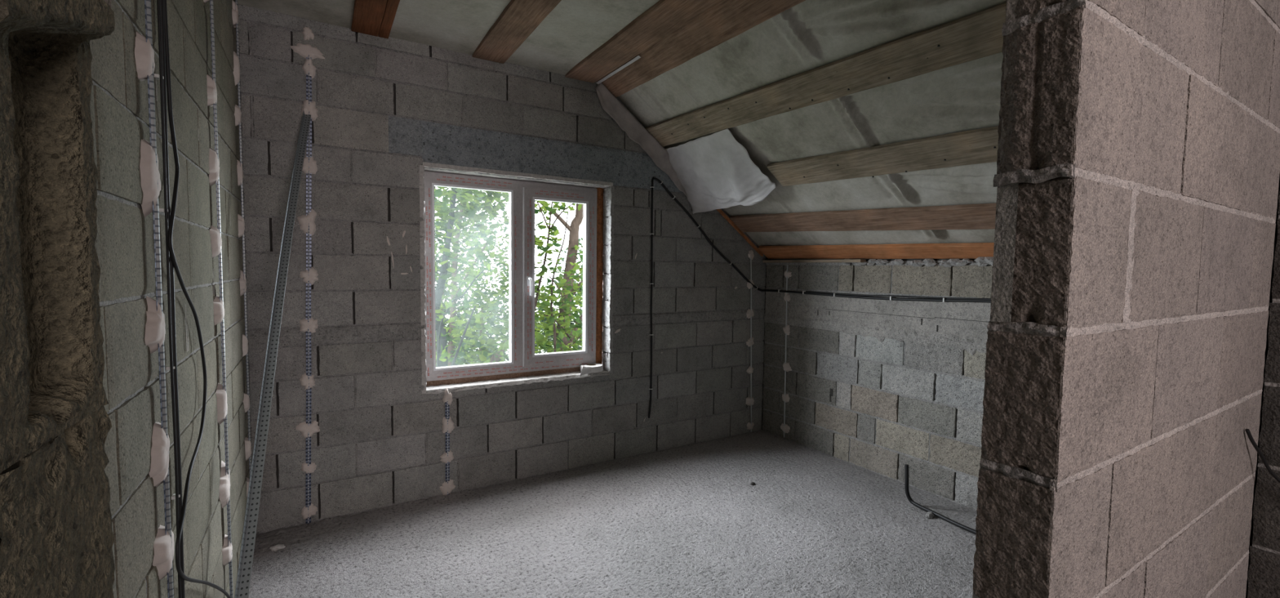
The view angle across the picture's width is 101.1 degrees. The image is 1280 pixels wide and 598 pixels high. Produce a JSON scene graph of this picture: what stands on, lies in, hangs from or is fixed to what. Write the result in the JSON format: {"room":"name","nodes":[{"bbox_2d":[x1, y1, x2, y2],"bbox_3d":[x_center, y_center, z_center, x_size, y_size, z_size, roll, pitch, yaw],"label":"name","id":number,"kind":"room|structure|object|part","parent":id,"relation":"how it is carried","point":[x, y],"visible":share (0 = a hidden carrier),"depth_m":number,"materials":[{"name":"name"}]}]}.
{"room":"construction site","nodes":[
{"label":"construction site","id":0,"kind":"room"},
{"bbox_2d":[89,0,250,597],"bbox_3d":[-0.644,0.078,0.176,0.254,3.350,6.762,-1,4,-31],"label":"wall","id":1,"kind":"structure","parent":0,"point":[124,244],"depth_m":1.47,"materials":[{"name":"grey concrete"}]},
{"bbox_2d":[134,0,174,597],"bbox_3d":[-1.136,0.004,1.236,0.028,2.857,0.107,-1,4,-31],"label":"bead","id":2,"kind":"object","parent":1,"relation":"attached to","point":[155,330],"visible":1,"depth_m":1.23},
{"bbox_2d":[154,0,231,597],"bbox_3d":[-1.373,-0.036,1.651,0.030,2.870,0.866,-1,4,-30],"label":"cable","id":3,"kind":"object","parent":1,"relation":"attached to","point":[162,25],"visible":1,"depth_m":1.36,"materials":[{"name":"black plastic"}]},
{"bbox_2d":[203,0,233,597],"bbox_3d":[-1.619,-0.053,2.024,0.028,2.867,0.121,-1,4,-31],"label":"bead","id":4,"kind":"object","parent":1,"relation":"attached to","point":[214,161],"visible":1,"depth_m":2.02},
{"bbox_2d":[231,0,251,496],"bbox_3d":[-2.030,-0.091,2.694,0.026,2.878,0.104,-1,4,-31],"label":"bead","id":5,"kind":"object","parent":1,"relation":"attached to","point":[237,114],"visible":0.84,"depth_m":2.68},
{"bbox_2d":[237,4,771,533],"bbox_3d":[-0.561,-0.168,4.019,4.307,3.300,0.287,-1,4,-31],"label":"wall","id":6,"kind":"structure","parent":0,"point":[391,111],"depth_m":3.37,"materials":[{"name":"grey concrete"}]},
{"bbox_2d":[289,26,324,523],"bbox_3d":[-1.896,-0.110,3.041,0.194,2.856,0.024,-1,4,-31],"label":"bead","id":7,"kind":"object","parent":6,"relation":"attached to","point":[307,223],"visible":0.98,"depth_m":3.02},
{"bbox_2d":[439,387,455,494],"bbox_3d":[-1.276,0.949,3.490,0.110,0.730,0.024,-1,4,-31],"label":"bead","id":8,"kind":"object","parent":6,"relation":"attached to","point":[448,486],"visible":1,"depth_m":3.48},
{"bbox_2d":[423,170,604,386],"bbox_3d":[-0.861,-0.136,3.814,1.337,1.451,0.140,-1,4,-31],"label":"window","id":9,"kind":"structure","parent":6,"relation":"in","point":[523,361],"depth_m":3.82,"materials":[{"name":"white plastic"}]},
{"bbox_3d":[-0.796,-0.093,3.805,0.026,0.141,0.052,-1,4,-31],"label":"handle","id":10,"kind":"part","parent":9,"relation":"part of","materials":[{"name":"white plastic"}]},
{"bbox_3d":[-0.608,-0.160,3.981,0.570,1.297,0.060,-1,4,-31],"label":"sash","id":11,"kind":"part","parent":9,"relation":"part of","materials":[{"name":"white plastic"}]},
{"bbox_2d":[579,362,603,376],"bbox_3d":[-0.399,0.538,4.081,0.229,0.076,0.177,-1,4,-31],"label":"tape roll","id":12,"kind":"object","parent":6,"relation":"on","point":[587,368],"visible":1,"depth_m":4.02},
{"bbox_2d":[648,178,654,417],"bbox_3d":[0.091,0.011,4.261,0.039,1.933,0.020,-1,4,-31],"label":"vertical cable","id":13,"kind":"object","parent":6,"relation":"attached to","point":[651,233],"visible":1,"depth_m":4.25,"materials":[{"name":"black plastic"}]},
{"bbox_2d":[716,208,763,256],"bbox_3d":[0.896,-0.597,4.704,0.550,0.420,0.024,-1,4,-31],"label":"strip","id":14,"kind":"object","parent":6,"relation":"attached to","point":[719,211],"visible":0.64,"depth_m":4.70,"materials":[{"name":"orange wood"}]},
{"bbox_2d":[745,249,754,431],"bbox_3d":[1.028,0.394,4.862,0.136,1.692,0.024,-1,4,-31],"label":"bead","id":15,"kind":"object","parent":6,"relation":"attached to","point":[750,313],"visible":1,"depth_m":4.85,"materials":[{"name":"metal"}]},
{"bbox_2d":[248,429,977,597],"bbox_3d":[1.109,1.579,1.346,4.507,0.262,6.762,-1,4,-31],"label":"floor","id":16,"kind":"structure","parent":0,"point":[687,521],"depth_m":2.97,"materials":[{"name":"grey concrete"}]},
{"bbox_2d":[234,111,311,597],"bbox_3d":[-1.570,0.176,2.268,0.047,2.366,1.649,-1,4,-23],"label":"metal profile","id":17,"kind":"object","parent":16,"relation":"on","point":[246,553],"visible":1,"depth_m":2.17,"materials":[{"name":"grey metal"}]},
{"bbox_2d":[270,543,285,551],"bbox_3d":[-1.935,1.326,2.815,0.071,0.031,0.040,-1,4,-31],"label":"chip","id":18,"kind":"object","parent":16,"relation":"on","point":[274,548],"visible":1,"depth_m":2.80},
{"bbox_2d":[924,511,934,518],"bbox_3d":[1.803,1.346,3.279,0.042,0.033,0.068,4,4,43],"label":"lump","id":19,"kind":"object","parent":16,"relation":"on","point":[929,514],"visible":1,"depth_m":3.27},
{"bbox_2d":[904,463,976,534],"bbox_3d":[1.945,1.234,3.075,0.049,0.261,0.879,-1,4,-28],"label":"conduit","id":20,"kind":"object","parent":16,"relation":"on","point":[906,465],"visible":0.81,"depth_m":3.34,"materials":[{"name":"black plastic"}]},
{"bbox_2d":[237,0,1006,259],"bbox_3d":[1.165,-0.820,1.241,4.587,1.675,6.792,-1,4,-31],"label":"ceiling","id":21,"kind":"structure","parent":0,"point":[808,35],"depth_m":2.98,"materials":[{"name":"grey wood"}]},
{"bbox_2d":[351,0,386,36],"bbox_3d":[-0.042,-1.410,0.521,0.142,0.027,6.088,-1,4,-31],"label":"rafter","id":22,"kind":"object","parent":21,"relation":"attached to","point":[368,15],"visible":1,"depth_m":2.89,"materials":[{"name":"brown wood"}]},
{"bbox_2d":[378,0,399,38],"bbox_3d":[0.041,-1.412,0.571,0.061,0.026,6.088,-1,4,-31],"label":"rafter","id":23,"kind":"object","parent":21,"relation":"attached to","point":[391,7],"visible":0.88,"depth_m":2.92,"materials":[{"name":"brown wood"}]},
{"bbox_2d":[472,0,561,63],"bbox_3d":[0.578,-1.424,0.899,0.212,0.026,6.088,-1,4,-31],"label":"rafter","id":24,"kind":"object","parent":21,"relation":"attached to","point":[519,19],"visible":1,"depth_m":3.02,"materials":[{"name":"brown wood"}]},
{"bbox_2d":[595,55,640,84],"bbox_3d":[-0.159,-1.573,3.639,0.022,0.010,0.600,-1,4,-32],"label":"strip","id":25,"kind":"object","parent":21,"relation":"attached to","point":[637,57],"visible":1,"depth_m":3.61,"materials":[{"name":"grey metal"}]},
{"bbox_2d":[564,0,721,83],"bbox_3d":[0.396,-1.518,2.483,0.249,0.026,3.188,-1,4,-31],"label":"rafter","id":26,"kind":"object","parent":21,"relation":"attached to","point":[664,17],"visible":1,"depth_m":3.10,"materials":[{"name":"brown wood"}]},
{"bbox_2d":[595,82,777,213],"bbox_3d":[0.335,-1.134,3.853,1.069,0.903,0.826,-1,4,-31],"label":"flap","id":27,"kind":"object","parent":21,"relation":"hanging from","point":[715,171],"visible":1,"depth_m":4.00,"materials":[{"name":"white plastic"}]},
{"bbox_2d":[596,0,805,97],"bbox_3d":[0.595,-1.467,2.608,0.213,0.162,3.188,-1,4,-31],"label":"rafter","id":28,"kind":"object","parent":21,"relation":"attached to","point":[726,20],"visible":0.79,"depth_m":3.00,"materials":[{"name":"brown wood"}]},
{"bbox_2d":[644,2,1006,146],"bbox_3d":[0.970,-1.156,2.858,0.178,0.207,3.195,-1,4,-33],"label":"rafter","id":29,"kind":"object","parent":21,"relation":"attached to","point":[977,35],"visible":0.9,"depth_m":2.65,"materials":[{"name":"brown wood"}]},
{"bbox_2d":[729,203,995,231],"bbox_3d":[1.755,-0.512,3.363,0.177,0.263,3.173,-2,4,-35],"label":"rafter","id":30,"kind":"object","parent":21,"relation":"attached to","point":[981,215],"visible":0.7,"depth_m":3.54,"materials":[{"name":"brown wood"}]},
{"bbox_2d":[758,242,994,258],"bbox_3d":[1.980,-0.326,3.512,0.146,0.143,3.160,-1,4,-32],"label":"rafter","id":31,"kind":"object","parent":21,"relation":"attached to","point":[964,250],"visible":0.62,"depth_m":3.83,"materials":[{"name":"orange wood"}]},
{"bbox_2d":[766,125,998,186],"bbox_3d":[1.617,-0.779,2.781,0.188,0.213,2.350,-1,4,-34],"label":"rafter","id":32,"kind":"object","parent":21,"relation":"attached to","point":[975,146],"visible":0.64,"depth_m":2.99,"materials":[{"name":"brown wood"}]},
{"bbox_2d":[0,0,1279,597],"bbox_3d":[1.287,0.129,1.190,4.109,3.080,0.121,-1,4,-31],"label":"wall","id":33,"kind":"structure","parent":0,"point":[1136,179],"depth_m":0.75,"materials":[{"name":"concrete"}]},
{"bbox_2d":[761,256,993,510],"bbox_3d":[2.120,0.650,3.664,0.330,1.875,3.762,-1,4,-31],"label":"wall","id":34,"kind":"structure","parent":0,"point":[878,386],"depth_m":3.89,"materials":[{"name":"concrete"}]},
{"bbox_2d":[780,264,791,437],"bbox_3d":[1.310,0.472,4.712,0.024,1.550,0.129,-1,4,-31],"label":"bead","id":35,"kind":"object","parent":34,"relation":"attached to","point":[785,428],"visible":1,"depth_m":4.71,"materials":[{"name":"metal"}]},
{"bbox_2d":[762,258,866,262],"bbox_3d":[1.433,-0.319,4.455,0.067,0.022,1.032,-1,4,-31],"label":"board","id":36,"kind":"object","parent":34,"relation":"on","point":[853,260],"visible":1,"depth_m":4.39,"materials":[{"name":"brown wood"}]},
{"bbox_2d":[652,177,991,302],"bbox_3d":[1.362,-0.440,3.382,1.275,0.940,2.792,-1,4,-31],"label":"diagonal cable","id":37,"kind":"object","parent":34,"relation":"attached to","point":[821,293],"visible":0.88,"depth_m":4.13,"materials":[{"name":"black plastic"}]},
{"bbox_2d":[1245,173,1279,597],"bbox_3d":[2.486,0.202,0.011,0.253,3.200,3.207,-1,4,-31],"label":"wall","id":38,"kind":"structure","parent":0,"point":[1263,580],"depth_m":1.30,"materials":[{"name":"concrete"}]},
{"bbox_2d":[1244,428,1279,482],"bbox_3d":[1.592,0.482,1.173,0.378,0.350,0.117,3,4,35],"label":"cable","id":39,"kind":"object","parent":38,"relation":"hanging from","point":[1247,430],"visible":1,"depth_m":1.25,"materials":[{"name":"black plastic"}]},
{"label":"outside","id":40,"kind":"structure","parent":0,"visible":0},
{"bbox_2d":[445,314,581,364],"bbox_3d":[-12.496,2.861,20.595,40.000,0.440,40.000,-1,4,-31],"label":"ground","id":41,"kind":"structure","parent":40,"point":[541,350],"depth_m":31.34,"materials":[{"name":"plant"}]},
{"bbox_2d":[434,186,501,362],"bbox_3d":[-3.217,0.643,8.150,2.205,6.282,1.459,-1,4,-31],"label":"tree","id":42,"kind":"object","parent":41,"relation":"on","point":[464,219],"visible":0.08,"depth_m":8.22,"materials":[{"name":"green plant"}]},
{"bbox_2d":[435,249,506,365],"bbox_3d":[-3.618,1.446,9.046,2.683,4.618,1.550,-1,4,-31],"label":"bush","id":43,"kind":"object","parent":41,"relation":"on","point":[469,300],"visible":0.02,"depth_m":9.09,"materials":[{"name":"green plant"}]},
{"bbox_2d":[435,263,509,367],"bbox_3d":[-1.636,1.765,5.412,0.634,4.253,1.082,4,4,42],"label":"shrub","id":44,"kind":"object","parent":41,"relation":"on","point":[482,357],"visible":0.77,"depth_m":5.28,"materials":[{"name":"green plant"}]},
{"bbox_2d":[435,198,509,362],"bbox_3d":[-4.113,0.765,11.046,3.036,5.676,1.504,-1,4,-31],"label":"bush","id":45,"kind":"object","parent":41,"relation":"on","point":[482,264],"visible":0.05,"depth_m":11.21,"materials":[{"name":"green plant"}]},
{"bbox_2d":[434,186,535,366],"bbox_3d":[-1.959,1.000,5.978,1.655,5.706,1.307,-1,4,-31],"label":"tree","id":46,"kind":"object","parent":41,"relation":"on","point":[454,194],"visible":0.41,"depth_m":5.77,"materials":[{"name":"green plant"}]},
{"bbox_2d":[434,187,537,365],"bbox_3d":[-2.290,0.970,7.426,1.587,5.591,1.316,-1,4,-31],"label":"tree","id":47,"kind":"object","parent":41,"relation":"on","point":[452,308],"visible":0.34,"depth_m":7.22,"materials":[{"name":"green plant"}]},
{"bbox_2d":[447,275,555,364],"bbox_3d":[-1.929,1.722,7.383,1.349,4.105,1.250,1,3,7],"label":"shrub","id":48,"kind":"object","parent":41,"relation":"on","point":[496,357],"visible":0.27,"depth_m":7.19,"materials":[{"name":"green plant"}]},
{"bbox_2d":[445,284,557,361],"bbox_3d":[-2.423,1.792,9.787,2.462,4.123,1.503,-1,4,-31],"label":"bush","id":49,"kind":"object","parent":41,"relation":"on","point":[497,286],"visible":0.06,"depth_m":9.49,"materials":[{"name":"green plant"}]},
{"bbox_2d":[475,191,583,353],"bbox_3d":[-1.236,0.631,7.749,2.658,6.258,1.578,-1,4,-31],"label":"broadleaf tree","id":50,"kind":"object","parent":41,"relation":"on","point":[573,244],"visible":0.09,"depth_m":7.72,"materials":[{"name":"green plant"}]},
{"bbox_2d":[495,200,582,322],"bbox_3d":[-1.065,1.286,5.609,0.960,5.201,0.724,-1,4,-31],"label":"sapling","id":51,"kind":"object","parent":41,"relation":"on","point":[553,230],"visible":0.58,"depth_m":5.46,"materials":[{"name":"green plant"}]},
{"bbox_2d":[534,209,582,353],"bbox_3d":[-0.976,1.442,5.956,0.992,4.851,0.746,-1,4,-31],"label":"slender tree","id":52,"kind":"object","parent":41,"relation":"on","point":[552,326],"visible":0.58,"depth_m":5.87,"materials":[{"name":"green plant"}]},
{"bbox_2d":[534,262,582,352],"bbox_3d":[-0.965,1.637,7.029,1.240,4.340,0.839,-1,4,-31],"label":"leaning tree","id":53,"kind":"object","parent":41,"relation":"on","point":[576,266],"visible":0.3,"depth_m":6.89,"materials":[{"name":"green plant"}]},
{"bbox_2d":[535,275,582,352],"bbox_3d":[-1.382,1.616,10.762,2.518,4.236,1.512,-1,4,-31],"label":"bush","id":54,"kind":"object","parent":41,"relation":"on","point":[555,281],"visible":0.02,"depth_m":10.46,"materials":[{"name":"green plant"}]},
{"bbox_2d":[545,238,583,340],"bbox_3d":[-0.879,1.108,11.880,2.638,5.094,1.438,-1,4,-31],"label":"bush","id":55,"kind":"object","parent":41,"relation":"on","point":[579,249],"visible":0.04,"depth_m":11.34,"materials":[{"name":"green plant"}]}
]}

